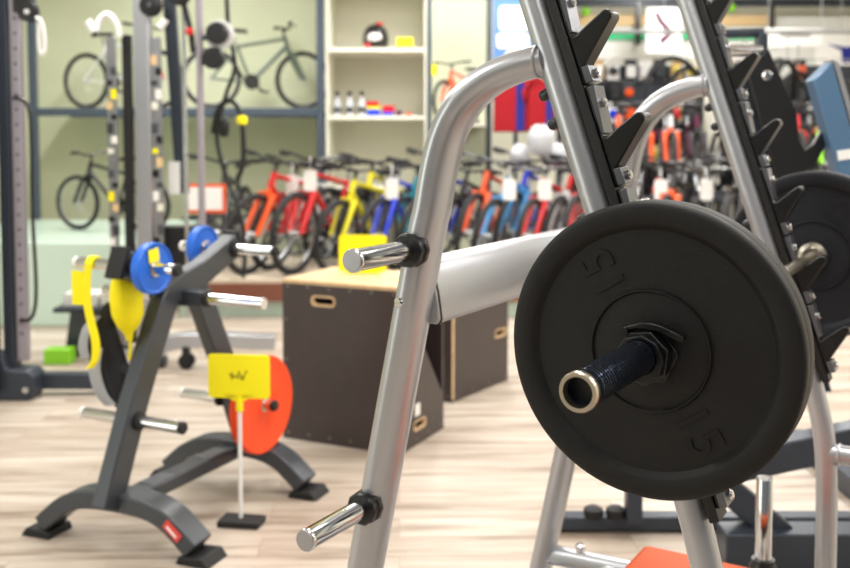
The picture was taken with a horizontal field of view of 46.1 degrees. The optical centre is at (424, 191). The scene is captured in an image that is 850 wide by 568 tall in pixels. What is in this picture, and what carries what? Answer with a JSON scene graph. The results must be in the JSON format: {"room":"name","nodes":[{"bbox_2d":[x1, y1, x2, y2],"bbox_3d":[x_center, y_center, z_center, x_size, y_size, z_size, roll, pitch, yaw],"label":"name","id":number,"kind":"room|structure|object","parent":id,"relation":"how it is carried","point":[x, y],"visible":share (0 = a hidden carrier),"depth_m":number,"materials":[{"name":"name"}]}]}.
{"room":"sporting goods store","nodes":[
{"label":"sporting goods store","id":0,"kind":"room"},
{"bbox_2d":[0,0,486,255],"bbox_3d":[-2.450,-1.008,10.308,6.200,3.620,0.100,0,3,0],"label":"wall","id":1,"kind":"structure","parent":0,"point":[67,35],"depth_m":10.26,"materials":[{"name":"beige paint"}]},
{"bbox_2d":[0,236,849,567],"bbox_3d":[0.700,1.178,5.080,12.600,0.100,18.000,0,3,0],"label":"floor","id":2,"kind":"structure","parent":0,"point":[471,494],"depth_m":4.04,"materials":[{"name":"laminate"}]},
{"bbox_2d":[0,0,108,400],"bbox_3d":[-2.014,-0.249,5.326,0.739,2.720,0.234,0,3,-6],"label":"power rack","id":3,"kind":"object","parent":2,"relation":"on","point":[19,381],"visible":0.98,"depth_m":5.32,"materials":[{"name":"black metal"}]},
{"bbox_2d":[44,346,75,363],"bbox_3d":[-2.270,1.015,6.222,0.160,0.090,0.120,0,3,0],"label":"carton","id":4,"kind":"object","parent":2,"relation":"on","point":[52,354],"visible":1,"depth_m":6.16,"materials":[{"name":"green paint"}]},
{"bbox_2d":[53,304,128,356],"bbox_3d":[-2.150,0.884,6.515,0.420,0.315,0.340,0,3,0],"label":"bench","id":5,"kind":"object","parent":2,"relation":"on","point":[77,320],"visible":0.26,"depth_m":6.37,"materials":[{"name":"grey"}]},
{"bbox_2d":[82,289,101,305],"bbox_3d":[-2.150,0.687,6.503,0.100,0.080,0.180,0,3,0],"label":"shoe box","id":6,"kind":"object","parent":5,"relation":"on","point":[95,293],"visible":0.46,"depth_m":6.42,"materials":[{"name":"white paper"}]},
{"bbox_2d":[0,220,198,325],"bbox_3d":[-2.920,0.623,8.332,1.750,0.620,1.950,0,3,0],"label":"podium","id":7,"kind":"object","parent":2,"relation":"on","point":[57,243],"visible":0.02,"depth_m":7.36,"materials":[{"name":"white"}]},
{"bbox_2d":[56,150,170,229],"bbox_3d":[-2.559,-0.004,8.168,1.179,0.657,0.458,2,4,24],"label":"bicycle","id":8,"kind":"object","parent":7,"relation":"on","point":[90,175],"visible":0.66,"depth_m":8.23,"materials":[{"name":"black paint"}]},
{"bbox_2d":[22,230,329,567],"bbox_3d":[-0.907,0.688,3.738,0.784,1.040,0.890,2,4,25],"label":"tree","id":9,"kind":"object","parent":2,"relation":"on","point":[148,500],"visible":0.87,"depth_m":3.55,"materials":[{"name":"grey metal"}]},
{"bbox_2d":[71,255,101,368],"bbox_3d":[-1.176,0.422,3.523,0.136,0.399,0.069,2,4,25],"label":"strap","id":10,"kind":"object","parent":9,"relation":"hanging from","point":[81,281],"visible":0.94,"depth_m":3.49,"materials":[{"name":"yellow fabric"}]},
{"bbox_2d":[78,302,115,361],"bbox_3d":[-1.168,0.514,3.575,0.172,0.254,0.068,2,4,25],"label":"glove","id":11,"kind":"object","parent":10,"relation":"hanging from","point":[104,320],"visible":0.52,"depth_m":3.55,"materials":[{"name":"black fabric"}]},
{"bbox_2d":[88,327,128,407],"bbox_3d":[-1.107,0.620,3.556,0.216,0.319,0.079,2,4,25],"label":"glove","id":12,"kind":"object","parent":9,"relation":"hanging from","point":[112,366],"visible":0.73,"depth_m":3.53,"materials":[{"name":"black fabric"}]},
{"bbox_2d":[109,279,143,359],"bbox_3d":[-1.051,0.407,3.523,0.114,0.372,0.122,-1,4,-13],"label":"pouch","id":13,"kind":"object","parent":9,"relation":"hanging from","point":[126,302],"visible":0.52,"depth_m":3.48,"materials":[{"name":"yellow fabric"}]},
{"bbox_2d":[130,242,172,293],"bbox_3d":[-0.927,0.259,3.400,0.039,0.176,0.176,2,4,25],"label":"weight plate","id":14,"kind":"object","parent":9,"relation":"on","point":[146,255],"visible":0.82,"depth_m":3.37,"materials":[{"name":"blue rubber"}]},
{"bbox_2d":[186,226,217,261],"bbox_3d":[-0.895,0.222,4.026,0.038,0.170,0.170,2,4,25],"label":"weight plate","id":15,"kind":"object","parent":9,"relation":"on","point":[199,235],"visible":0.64,"depth_m":3.98,"materials":[{"name":"blue rubber"}]},
{"bbox_2d":[229,354,291,453],"bbox_3d":[-0.640,0.832,3.924,0.038,0.384,0.384,2,4,25],"label":"weight plate","id":16,"kind":"object","parent":9,"relation":"on","point":[262,429],"visible":0.59,"depth_m":3.94,"materials":[{"name":"orange rubber"}]},
{"bbox_2d":[27,0,325,252],"bbox_3d":[-2.297,-0.723,9.724,2.726,3.100,0.966,0,3,0],"label":"shelving","id":17,"kind":"object","parent":2,"relation":"on","point":[319,112],"visible":0.39,"depth_m":9.25,"materials":[{"name":"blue metal"}]},
{"bbox_2d":[63,22,182,107],"bbox_3d":[-2.894,-1.189,9.564,1.415,0.788,0.549,1,4,22],"label":"bicycle","id":18,"kind":"object","parent":17,"relation":"on","point":[75,59],"visible":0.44,"depth_m":9.66,"materials":[{"name":"black paint"}]},
{"bbox_2d":[187,21,325,107],"bbox_3d":[-1.616,-1.215,9.680,1.482,0.825,0.576,-2,4,-24],"label":"bicycle","id":19,"kind":"object","parent":17,"relation":"on","point":[251,81],"visible":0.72,"depth_m":9.69,"materials":[{"name":"black paint"}]},
{"bbox_2d":[84,0,276,368],"bbox_3d":[-1.453,-0.273,6.066,1.108,2.680,0.389,0,3,0],"label":"trainer","id":20,"kind":"object","parent":2,"relation":"on","point":[219,34],"visible":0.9,"depth_m":6.00,"materials":[{"name":"silver metal"}]},
{"bbox_2d":[188,184,225,330],"bbox_3d":[-1.540,0.476,7.041,0.285,1.068,0.200,0,3,0],"label":"sign stand","id":21,"kind":"object","parent":2,"relation":"on","point":[215,194],"visible":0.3,"depth_m":7.01,"materials":[{"name":"white paper"}]},
{"bbox_2d":[208,354,269,529],"bbox_3d":[-0.673,0.900,3.636,0.228,0.628,0.100,0,3,6],"label":"sign stand","id":22,"kind":"object","parent":2,"relation":"on","point":[239,378],"visible":1,"depth_m":3.62,"materials":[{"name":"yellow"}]},
{"bbox_2d":[181,256,518,315],"bbox_3d":[1.150,0.778,8.407,6.200,0.300,1.460,0,3,0],"label":"podium","id":23,"kind":"object","parent":2,"relation":"on","point":[267,284],"visible":0.07,"depth_m":7.77,"materials":[{"name":"brown wood"}]},
{"bbox_2d":[188,153,264,239],"bbox_3d":[-1.722,0.142,8.596,0.627,0.961,1.603,-1,4,-15],"label":"bicycle","id":24,"kind":"object","parent":23,"relation":"on","point":[239,191],"visible":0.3,"depth_m":8.28,"materials":[{"name":"black paint"}]},
{"bbox_2d":[180,183,336,257],"bbox_3d":[-1.601,0.401,9.151,1.684,0.938,0.654,1,3,10],"label":"bicycle","id":25,"kind":"object","parent":23,"relation":"on","point":[191,217],"visible":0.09,"depth_m":9.12,"materials":[{"name":"black paint"}]},
{"bbox_2d":[224,149,341,274],"bbox_3d":[-1.137,0.135,8.373,0.630,1.002,1.620,1,3,9],"label":"bicycle","id":26,"kind":"object","parent":23,"relation":"on","point":[269,196],"visible":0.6,"depth_m":8.00,"materials":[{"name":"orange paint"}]},
{"bbox_2d":[249,154,351,269],"bbox_3d":[-1.030,0.142,8.641,0.604,0.955,1.552,0,3,7],"label":"bicycle","id":27,"kind":"object","parent":23,"relation":"on","point":[256,259],"visible":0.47,"depth_m":8.28,"materials":[{"name":"black paint"}]},
{"bbox_2d":[286,164,298,194],"bbox_3d":[-1.093,-0.107,8.274,0.105,0.276,0.090,0,3,0],"label":"tag","id":28,"kind":"object","parent":27,"relation":"attached to","point":[293,185],"visible":0.79,"depth_m":8.23,"materials":[{"name":"white paper"}]},
{"bbox_2d":[269,150,377,274],"bbox_3d":[-0.846,0.138,8.401,0.648,0.994,1.656,1,3,9],"label":"bicycle","id":29,"kind":"object","parent":23,"relation":"on","point":[309,197],"visible":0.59,"depth_m":7.99,"materials":[{"name":"black paint"}]},
{"bbox_2d":[304,156,316,190],"bbox_3d":[-0.917,-0.148,8.024,0.105,0.276,0.090,0,3,0],"label":"tag","id":30,"kind":"object","parent":29,"relation":"attached to","point":[310,176],"visible":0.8,"depth_m":7.99,"materials":[{"name":"white paper"}]},
{"bbox_2d":[313,160,407,268],"bbox_3d":[-0.507,0.182,8.396,0.581,0.905,1.488,1,3,10],"label":"bicycle","id":31,"kind":"object","parent":23,"relation":"on","point":[355,203],"visible":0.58,"depth_m":8.02,"materials":[{"name":"black paint"}]},
{"bbox_2d":[334,152,413,260],"bbox_3d":[-0.402,0.133,8.707,0.625,0.966,1.599,0,3,6],"label":"bicycle","id":32,"kind":"object","parent":23,"relation":"on","point":[366,195],"visible":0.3,"depth_m":8.30,"materials":[{"name":"black paint"}]},
{"bbox_2d":[358,159,419,265],"bbox_3d":[-0.199,0.175,8.409,0.599,0.918,1.531,1,3,9],"label":"bicycle","id":33,"kind":"object","parent":23,"relation":"on","point":[391,204],"visible":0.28,"depth_m":8.02,"materials":[{"name":"black paint"}]},
{"bbox_2d":[385,165,397,198],"bbox_3d":[-0.266,-0.081,8.060,0.105,0.276,0.090,0,3,0],"label":"tag","id":34,"kind":"object","parent":33,"relation":"attached to","point":[391,184],"visible":1,"depth_m":8.02,"materials":[{"name":"white paper"}]},
{"bbox_2d":[382,156,457,268],"bbox_3d":[-0.018,0.149,8.703,0.591,0.933,1.517,0,3,5],"label":"bicycle","id":35,"kind":"object","parent":23,"relation":"on","point":[406,198],"visible":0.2,"depth_m":8.33,"materials":[{"name":"black paint"}]},
{"bbox_2d":[397,147,483,269],"bbox_3d":[0.187,0.128,8.377,0.636,1.016,1.640,0,3,7],"label":"bicycle","id":36,"kind":"object","parent":23,"relation":"on","point":[465,163],"visible":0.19,"depth_m":8.09,"materials":[{"name":"black paint"}]},
{"bbox_2d":[445,168,502,252],"bbox_3d":[0.387,0.161,8.649,0.574,0.917,1.480,0,3,5],"label":"bicycle","id":37,"kind":"object","parent":23,"relation":"on","point":[459,200],"visible":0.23,"depth_m":8.31,"materials":[{"name":"black paint"}]},
{"bbox_2d":[453,151,529,250],"bbox_3d":[0.550,0.129,8.503,0.632,0.999,1.623,0,3,3],"label":"bicycle","id":38,"kind":"object","parent":23,"relation":"on","point":[483,196],"visible":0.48,"depth_m":8.08,"materials":[{"name":"black paint"}]},
{"bbox_2d":[470,155,548,246],"bbox_3d":[0.745,0.159,8.381,0.597,0.953,1.546,1,3,8],"label":"bicycle","id":39,"kind":"object","parent":23,"relation":"on","point":[488,210],"visible":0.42,"depth_m":7.98,"materials":[{"name":"black paint"}]},
{"bbox_2d":[503,166,515,199],"bbox_3d":[0.673,-0.074,8.011,0.105,0.276,0.090,0,3,0],"label":"tag","id":40,"kind":"object","parent":39,"relation":"attached to","point":[509,185],"visible":1,"depth_m":7.97,"materials":[{"name":"white paper"}]},
{"bbox_2d":[491,146,568,242],"bbox_3d":[0.906,0.111,8.666,0.636,1.016,1.640,0,3,5],"label":"bicycle","id":41,"kind":"object","parent":23,"relation":"on","point":[522,194],"visible":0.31,"depth_m":8.23,"materials":[{"name":"black paint"}]},
{"bbox_2d":[510,143,529,167],"bbox_3d":[0.789,-0.301,8.297,0.169,0.210,0.127,0,3,0],"label":"wrapped bundle","id":42,"kind":"object","parent":41,"relation":"attached to","point":[520,151],"visible":0.83,"depth_m":8.26,"materials":[{"name":"grey plastic"}]},
{"bbox_2d":[527,124,553,155],"bbox_3d":[0.947,-0.424,8.190,0.219,0.263,0.157,0,3,0],"label":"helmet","id":43,"kind":"object","parent":41,"relation":"attached to","point":[540,138],"visible":1,"depth_m":8.14,"materials":[{"name":"white plastic"}]},
{"bbox_2d":[486,104,575,243],"bbox_3d":[0.950,-0.265,8.980,0.808,1.714,0.028,0,3,0],"label":"rail","id":44,"kind":"object","parent":23,"relation":"on","point":[487,106],"visible":0.04,"depth_m":8.96,"materials":[{"name":"grey metal"}]},
{"bbox_2d":[493,81,529,131],"bbox_3d":[0.790,-0.828,8.944,0.482,0.583,0.056,0,3,-8],"label":"jersey","id":45,"kind":"object","parent":44,"relation":"hanging from","point":[510,111],"visible":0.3,"depth_m":8.92,"materials":[{"name":"red fabric"}]},
{"bbox_2d":[521,78,558,129],"bbox_3d":[1.060,-0.838,8.943,0.402,0.563,0.056,0,3,-8],"label":"jersey","id":46,"kind":"object","parent":44,"relation":"hanging from","point":[539,112],"visible":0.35,"depth_m":8.91,"materials":[{"name":"red fabric"}]},
{"bbox_2d":[510,157,575,237],"bbox_3d":[1.009,0.169,8.406,0.593,0.930,1.520,0,3,5],"label":"bicycle","id":47,"kind":"object","parent":23,"relation":"on","point":[522,227],"visible":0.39,"depth_m":8.01,"materials":[{"name":"black paint"}]},
{"bbox_2d":[538,167,550,199],"bbox_3d":[0.957,-0.076,8.047,0.105,0.276,0.090,0,3,0],"label":"tag","id":48,"kind":"object","parent":47,"relation":"attached to","point":[544,185],"visible":0.91,"depth_m":8.01,"materials":[{"name":"white paper"}]},
{"bbox_2d":[538,155,580,232],"bbox_3d":[1.270,0.139,8.644,0.602,0.961,1.551,0,3,5],"label":"bicycle","id":49,"kind":"object","parent":23,"relation":"on","point":[564,197],"visible":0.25,"depth_m":8.23,"materials":[{"name":"black paint"}]},
{"bbox_2d":[546,143,566,166],"bbox_3d":[1.105,-0.306,8.392,0.175,0.212,0.122,0,3,0],"label":"wrapped bundle","id":50,"kind":"object","parent":49,"relation":"attached to","point":[559,149],"visible":0.54,"depth_m":8.35,"materials":[{"name":"grey plastic"}]},
{"bbox_2d":[548,153,583,228],"bbox_3d":[1.350,0.153,8.411,0.627,0.961,1.603,0,3,7],"label":"bicycle","id":51,"kind":"object","parent":23,"relation":"on","point":[568,217],"visible":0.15,"depth_m":7.86,"materials":[{"name":"black paint"}]},
{"bbox_2d":[636,160,672,196],"bbox_3d":[1.758,0.114,8.577,0.641,1.021,1.667,0,3,8],"label":"bicycle","id":52,"kind":"object","parent":23,"relation":"on","point":[653,163],"visible":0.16,"depth_m":8.67,"materials":[{"name":"black paint"}]},
{"bbox_2d":[642,164,699,199],"bbox_3d":[1.978,0.159,8.483,0.590,0.942,1.528,1,3,8],"label":"bicycle","id":53,"kind":"object","parent":23,"relation":"on","point":[670,170],"visible":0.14,"depth_m":8.11,"materials":[{"name":"black paint"}]},
{"bbox_2d":[654,168,667,198],"bbox_3d":[1.906,-0.071,8.116,0.105,0.276,0.090,0,3,0],"label":"tag","id":54,"kind":"object","parent":53,"relation":"attached to","point":[660,186],"visible":0.81,"depth_m":8.07,"materials":[{"name":"white paper"}]},
{"bbox_2d":[642,154,716,202],"bbox_3d":[2.063,0.153,8.411,0.627,0.961,1.603,0,3,7],"label":"bicycle","id":55,"kind":"object","parent":23,"relation":"on","point":[685,193],"visible":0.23,"depth_m":8.07,"materials":[{"name":"black paint"}]},
{"bbox_2d":[669,160,731,211],"bbox_3d":[2.365,0.169,8.612,0.581,0.905,1.488,0,3,6],"label":"bicycle","id":56,"kind":"object","parent":23,"relation":"on","point":[697,200],"visible":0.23,"depth_m":8.29,"materials":[{"name":"black paint"}]},
{"bbox_2d":[700,167,712,199],"bbox_3d":[2.314,-0.071,8.264,0.105,0.276,0.090,0,3,0],"label":"tag","id":57,"kind":"object","parent":56,"relation":"on","point":[706,186],"visible":0.93,"depth_m":8.22,"materials":[{"name":"white paper"}]},
{"bbox_2d":[699,152,742,220],"bbox_3d":[2.576,0.148,8.401,0.621,0.974,1.592,0,3,5],"label":"bicycle","id":58,"kind":"object","parent":23,"relation":"on","point":[731,204],"visible":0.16,"depth_m":8.01,"materials":[{"name":"black paint"}]},
{"bbox_2d":[282,267,443,451],"bbox_3d":[-0.285,0.773,4.743,0.620,0.750,0.467,2,4,26],"label":"box","id":59,"kind":"object","parent":2,"relation":"on","point":[336,323],"visible":0.72,"depth_m":4.57,"materials":[{"name":"brown wood"}]},
{"bbox_2d":[339,234,386,273],"bbox_3d":[-0.299,0.298,4.829,0.232,0.187,0.060,0,3,4],"label":"price card","id":60,"kind":"object","parent":59,"relation":"on","point":[346,241],"visible":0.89,"depth_m":4.82,"materials":[{"name":"yellow"}]},
{"bbox_2d":[325,0,426,248],"bbox_3d":[-0.451,-0.712,9.710,0.939,3.120,0.870,0,3,0],"label":"display shelf","id":61,"kind":"object","parent":2,"relation":"on","point":[391,75],"visible":0.51,"depth_m":10.09,"materials":[{"name":"white wood"}]},
{"bbox_2d":[333,91,340,115],"bbox_3d":[-0.827,-0.833,9.417,0.076,0.230,0.076,0,3,0],"label":"water bottle","id":62,"kind":"object","parent":61,"relation":"on","point":[337,103],"visible":1,"depth_m":9.39,"materials":[{"name":"grey plastic"}]},
{"bbox_2d":[346,91,353,115],"bbox_3d":[-0.709,-0.833,9.417,0.076,0.230,0.076,0,3,0],"label":"water bottle","id":63,"kind":"object","parent":61,"relation":"on","point":[349,103],"visible":1,"depth_m":9.39,"materials":[{"name":"grey plastic"}]},
{"bbox_2d":[358,91,365,115],"bbox_3d":[-0.595,-0.833,9.417,0.076,0.230,0.076,0,3,0],"label":"water bottle","id":64,"kind":"object","parent":61,"relation":"on","point":[361,103],"visible":1,"depth_m":9.39,"materials":[{"name":"grey plastic"}]},
{"bbox_2d":[363,22,387,47],"bbox_3d":[-0.477,-1.466,9.417,0.265,0.246,0.294,-1,4,-20],"label":"helmet","id":65,"kind":"object","parent":61,"relation":"on","point":[375,35],"visible":0.98,"depth_m":9.33,"materials":[{"name":"black plastic"}]},
{"bbox_2d":[397,37,412,47],"bbox_3d":[-0.188,-1.394,9.373,0.155,0.105,0.050,0,3,0],"label":"price card","id":66,"kind":"object","parent":61,"relation":"on","point":[402,42],"visible":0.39,"depth_m":9.35,"materials":[{"name":"yellow paper"}]},
{"bbox_2d":[427,0,491,251],"bbox_3d":[0.320,-0.704,9.578,0.600,3.120,0.655,0,3,0],"label":"bay","id":67,"kind":"object","parent":2,"relation":"on","point":[456,29],"visible":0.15,"depth_m":9.84,"materials":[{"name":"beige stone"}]},
{"bbox_2d":[432,60,479,122],"bbox_3d":[0.350,-0.949,9.591,0.405,0.582,1.044,2,4,32],"label":"bicycle","id":68,"kind":"object","parent":67,"relation":"on","point":[450,82],"visible":0.38,"depth_m":9.35,"materials":[{"name":"black paint"}]},
{"bbox_2d":[444,301,507,402],"bbox_3d":[0.105,0.783,5.655,0.503,0.620,0.602,2,4,34],"label":"box","id":69,"kind":"object","parent":2,"relation":"on","point":[475,343],"visible":0.32,"depth_m":5.47,"materials":[{"name":"brown wood"}]},
{"bbox_2d":[493,0,532,216],"bbox_3d":[0.840,-0.464,9.287,0.420,2.675,0.024,0,3,0],"label":"poster","id":70,"kind":"object","parent":2,"relation":"on","point":[510,31],"visible":0.38,"depth_m":9.22,"materials":[{"name":"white paper"}]},
{"bbox_2d":[497,6,528,53],"bbox_3d":[0.845,-1.334,9.225,0.390,0.760,0.004,0,3,0],"label":"print","id":71,"kind":"object","parent":70,"relation":"attached to","point":[512,31],"depth_m":9.22,"materials":[{"name":"white paper"}]},
{"bbox_2d":[296,0,849,567],"bbox_3d":[0.434,0.242,2.208,1.199,2.104,1.530,3,4,39],"label":"rack","id":72,"kind":"object","parent":2,"relation":"on","point":[436,287],"visible":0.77,"depth_m":1.92,"materials":[{"name":"silver metal"}]},
{"bbox_2d":[559,242,828,412],"bbox_3d":[0.727,0.205,2.166,0.079,0.078,2.064,2,4,31],"label":"barbell","id":73,"kind":"object","parent":72,"relation":"on","point":[581,390],"visible":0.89,"depth_m":1.35,"materials":[{"name":"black metal"}]},
{"bbox_2d":[618,321,686,385],"bbox_3d":[0.336,0.244,1.502,0.108,0.097,0.047,2,4,31],"label":"clamp","id":74,"kind":"object","parent":73,"relation":"attached to","point":[656,334],"visible":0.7,"depth_m":1.49,"materials":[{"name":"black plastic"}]},
{"bbox_2d":[514,199,814,500],"bbox_3d":[0.357,0.242,1.552,0.458,0.458,0.070,2,4,31],"label":"weight plate","id":75,"kind":"object","parent":73,"relation":"on","point":[739,385],"visible":0.84,"depth_m":1.51,"materials":[{"name":"rubber"}]},
{"bbox_2d":[735,170,849,337],"bbox_3d":[1.069,0.171,2.734,0.458,0.458,0.070,2,4,31],"label":"weight plate","id":76,"kind":"object","parent":73,"relation":"on","point":[822,214],"visible":0.46,"depth_m":2.69,"materials":[{"name":"black rubber"}]},
{"bbox_2d":[638,190,730,201],"bbox_3d":[2.830,0.442,9.343,2.500,0.860,1.100,0,3,0],"label":"stand","id":77,"kind":"object","parent":2,"relation":"on","point":[717,198],"visible":0.02,"depth_m":9.00,"materials":[{"name":"metal"}]},
{"bbox_2d":[608,102,642,127],"bbox_3d":[1.821,-0.406,9.342,0.589,0.844,1.516,1,4,14],"label":"bicycle","id":78,"kind":"object","parent":77,"relation":"on","point":[619,117],"visible":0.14,"depth_m":9.03,"materials":[{"name":"black paint"}]},
{"bbox_2d":[612,102,658,195],"bbox_3d":[2.046,-0.406,9.348,0.588,0.844,1.516,1,3,11],"label":"bicycle","id":79,"kind":"object","parent":77,"relation":"on","point":[649,149],"visible":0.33,"depth_m":8.81,"materials":[{"name":"black paint"}]},
{"bbox_2d":[638,102,703,188],"bbox_3d":[2.263,-0.406,9.351,0.588,0.844,1.516,0,3,8],"label":"bicycle","id":80,"kind":"object","parent":77,"relation":"on","point":[668,148],"visible":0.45,"depth_m":9.01,"materials":[{"name":"black paint"}]},
{"bbox_2d":[677,103,708,195],"bbox_3d":[2.488,-0.406,9.354,0.589,0.844,1.516,0,3,5],"label":"bicycle","id":81,"kind":"object","parent":77,"relation":"on","point":[690,139],"visible":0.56,"depth_m":9.05,"materials":[{"name":"black paint"}]},
{"bbox_2d":[707,102,729,189],"bbox_3d":[2.864,-0.406,9.356,0.588,0.844,1.516,0,3,2],"label":"bicycle","id":82,"kind":"object","parent":77,"relation":"on","point":[722,164],"visible":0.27,"depth_m":9.73,"materials":[{"name":"black paint"}]},
{"bbox_2d":[793,104,811,170],"bbox_3d":[3.426,-0.406,9.348,0.588,0.844,1.516,1,3,11],"label":"bicycle","id":83,"kind":"object","parent":77,"relation":"on","point":[802,134],"visible":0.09,"depth_m":8.98,"materials":[{"name":"black paint"}]},
{"bbox_2d":[800,103,829,170],"bbox_3d":[3.651,-0.406,9.351,0.588,0.844,1.516,0,3,8],"label":"bicycle","id":84,"kind":"object","parent":77,"relation":"on","point":[821,163],"visible":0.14,"depth_m":9.44,"materials":[{"name":"black paint"}]},
{"bbox_2d":[625,546,746,567],"bbox_3d":[0.975,1.098,2.032,1.200,0.425,0.400,2,4,31],"label":"weight bench","id":85,"kind":"object","parent":2,"relation":"on","point":[648,557],"visible":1,"depth_m":2.35,"materials":[{"name":"orange plastic"}]},
{"bbox_2d":[556,0,849,228],"bbox_3d":[4.200,-0.955,13.252,5.000,3.180,0.330,0,3,0],"label":"display shelf","id":86,"kind":"object","parent":2,"relation":"on","point":[617,46],"visible":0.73,"depth_m":13.18,"materials":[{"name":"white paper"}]},
{"bbox_2d":[561,28,849,567],"bbox_3d":[1.397,0.303,3.830,1.855,1.796,1.290,0,3,0],"label":"machine","id":87,"kind":"object","parent":2,"relation":"on","point":[793,532],"visible":0.62,"depth_m":3.46,"materials":[{"name":"black metal"}]},
{"bbox_2d":[571,58,849,216],"bbox_3d":[3.150,-0.296,10.459,3.250,2.200,0.075,0,3,0],"label":"grid","id":88,"kind":"object","parent":2,"relation":"on","point":[655,85],"visible":0.06,"depth_m":10.40,"materials":[{"name":"grey metal"}]},
{"bbox_2d":[607,58,618,79],"bbox_3d":[1.940,-1.266,10.309,0.114,0.214,0.114,3,5,45],"label":"accessory","id":89,"kind":"object","parent":88,"relation":"hanging from","point":[612,64],"visible":1,"depth_m":10.31,"materials":[{"name":"white paper"}]},
{"bbox_2d":[609,80,620,100],"bbox_3d":[1.966,-1.046,10.318,0.116,0.214,0.125,3,4,40],"label":"accessory","id":90,"kind":"object","parent":88,"relation":"hanging from","point":[614,86],"visible":1,"depth_m":10.32,"materials":[{"name":"black paint"}]},
{"bbox_2d":[622,80,634,100],"bbox_3d":[2.104,-1.046,10.323,0.114,0.214,0.114,3,5,45],"label":"accessory","id":91,"kind":"object","parent":88,"relation":"hanging from","point":[628,86],"visible":1,"depth_m":10.32,"materials":[{"name":"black plastic"}]},
{"bbox_2d":[624,58,636,79],"bbox_3d":[2.123,-1.265,10.305,0.116,0.214,0.125,3,4,40],"label":"accessory","id":92,"kind":"object","parent":88,"relation":"hanging from","point":[630,65],"visible":1,"depth_m":10.31,"materials":[{"name":"white plastic"}]},
{"bbox_2d":[639,58,651,79],"bbox_3d":[2.277,-1.265,10.305,0.116,0.214,0.125,3,4,40],"label":"accessory","id":93,"kind":"object","parent":88,"relation":"hanging from","point":[645,65],"visible":0.76,"depth_m":10.31,"materials":[{"name":"white paper"}]},
{"bbox_2d":[653,59,665,79],"bbox_3d":[2.423,-1.265,10.305,0.116,0.214,0.125,3,4,40],"label":"accessory","id":94,"kind":"object","parent":88,"relation":"hanging from","point":[660,72],"visible":0.71,"depth_m":10.27,"materials":[{"name":"black paint"}]},
{"bbox_2d":[702,97,719,208],"bbox_3d":[2.920,-0.382,10.216,0.160,2.400,0.080,0,3,0],"label":"column","id":95,"kind":"structure","parent":2,"relation":"on","point":[708,117],"depth_m":10.16,"materials":[{"name":"white"}]},
{"bbox_2d":[576,30,849,210],"bbox_3d":[3.150,-0.382,9.975,3.300,2.429,0.220,0,3,0],"label":"rail","id":96,"kind":"object","parent":2,"relation":"on","point":[613,31],"visible":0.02,"depth_m":9.87,"materials":[{"name":"grey metal"}]},
{"bbox_2d":[643,27,701,127],"bbox_3d":[2.445,-1.123,9.850,0.716,0.988,0.056,-2,4,-25],"label":"tyre","id":97,"kind":"object","parent":96,"relation":"hanging from","point":[673,57],"visible":0.64,"depth_m":9.82,"materials":[{"name":"black rubber"}]},
{"bbox_2d":[668,38,702,129],"bbox_3d":[2.636,-1.083,10.053,0.656,0.928,0.056,-3,4,-40],"label":"tyre","id":98,"kind":"object","parent":96,"relation":"hanging from","point":[679,70],"visible":0.45,"depth_m":9.96,"materials":[{"name":"black rubber"}]},
{"bbox_2d":[777,32,800,111],"bbox_3d":[3.564,-1.084,9.853,0.056,0.988,0.716,3,4,40],"label":"tyre","id":99,"kind":"object","parent":96,"relation":"hanging from","point":[783,63],"visible":0.44,"depth_m":9.97,"materials":[{"name":"black rubber"}]},
{"bbox_2d":[782,43,815,130],"bbox_3d":[3.747,-1.022,10.057,0.676,0.948,0.056,-2,4,-35],"label":"tyre","id":100,"kind":"object","parent":96,"relation":"hanging from","point":[790,75],"visible":0.34,"depth_m":10.04,"materials":[{"name":"black rubber"}]},
{"bbox_2d":[491,0,497,234],"bbox_3d":[0.700,-1.116,12.105,0.100,3.620,3.600,0,3,0],"label":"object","id":101,"kind":"structure","parent":0,"point":[494,135],"depth_m":10.34,"materials":[{"name":"white"}]},
{"bbox_2d":[497,7,849,233],"bbox_3d":[3.850,-1.227,13.952,6.300,3.620,0.100,0,3,0],"label":"wall","id":102,"kind":"structure","parent":0,"point":[505,139],"depth_m":13.83,"materials":[{"name":"white paint"}]},
{"bbox_3d":[0.700,-2.545,4.856,12.600,0.100,18.000,0,3,0],"label":"ceiling","id":103,"kind":"structure","parent":0,"visible":0},
{"bbox_2d":[210,0,246,277],"bbox_3d":[-1.247,-1.009,6.316,0.234,3.121,0.085,0,3,-6],"label":"rope","id":104,"kind":"object","parent":103,"relation":"hanging from","point":[224,124],"visible":0.97,"depth_m":6.34,"materials":[{"name":"fabric"}]},
{"bbox_2d":[646,0,681,52],"bbox_3d":[2.986,-2.346,12.478,0.440,1.210,0.028,0,3,0],"label":"banner","id":105,"kind":"object","parent":103,"relation":"hanging from","point":[664,18],"visible":0.93,"depth_m":12.49,"materials":[{"name":"white paper"}]},
{"bbox_2d":[656,16,671,43],"bbox_3d":[2.984,-2.021,12.489,0.200,0.360,0.011,0,3,0],"label":"print","id":106,"kind":"object","parent":105,"relation":"attached to","point":[662,22],"depth_m":12.49,"materials":[{"name":"pink"}]},
{"bbox_2d":[766,0,823,47],"bbox_3d":[4.221,-2.265,11.383,0.660,1.240,0.034,0,3,0],"label":"hanging sign","id":107,"kind":"object","parent":103,"relation":"hanging from","point":[774,40],"visible":0.8,"depth_m":11.40,"materials":[{"name":"white paper"}]},
{"bbox_2d":[815,0,849,65],"bbox_3d":[5.204,-2.241,12.486,0.620,1.420,0.024,0,3,0],"label":"banner","id":108,"kind":"object","parent":103,"relation":"hanging from","point":[837,46],"visible":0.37,"depth_m":12.50,"materials":[{"name":"white paper"}]},
{"bbox_2d":[828,44,849,62],"bbox_3d":[5.249,-1.731,12.507,0.450,0.240,0.004,0,3,0],"label":"print","id":109,"kind":"object","parent":108,"relation":"attached to","point":[837,51],"depth_m":12.51,"materials":[{"name":"blue fabric"}]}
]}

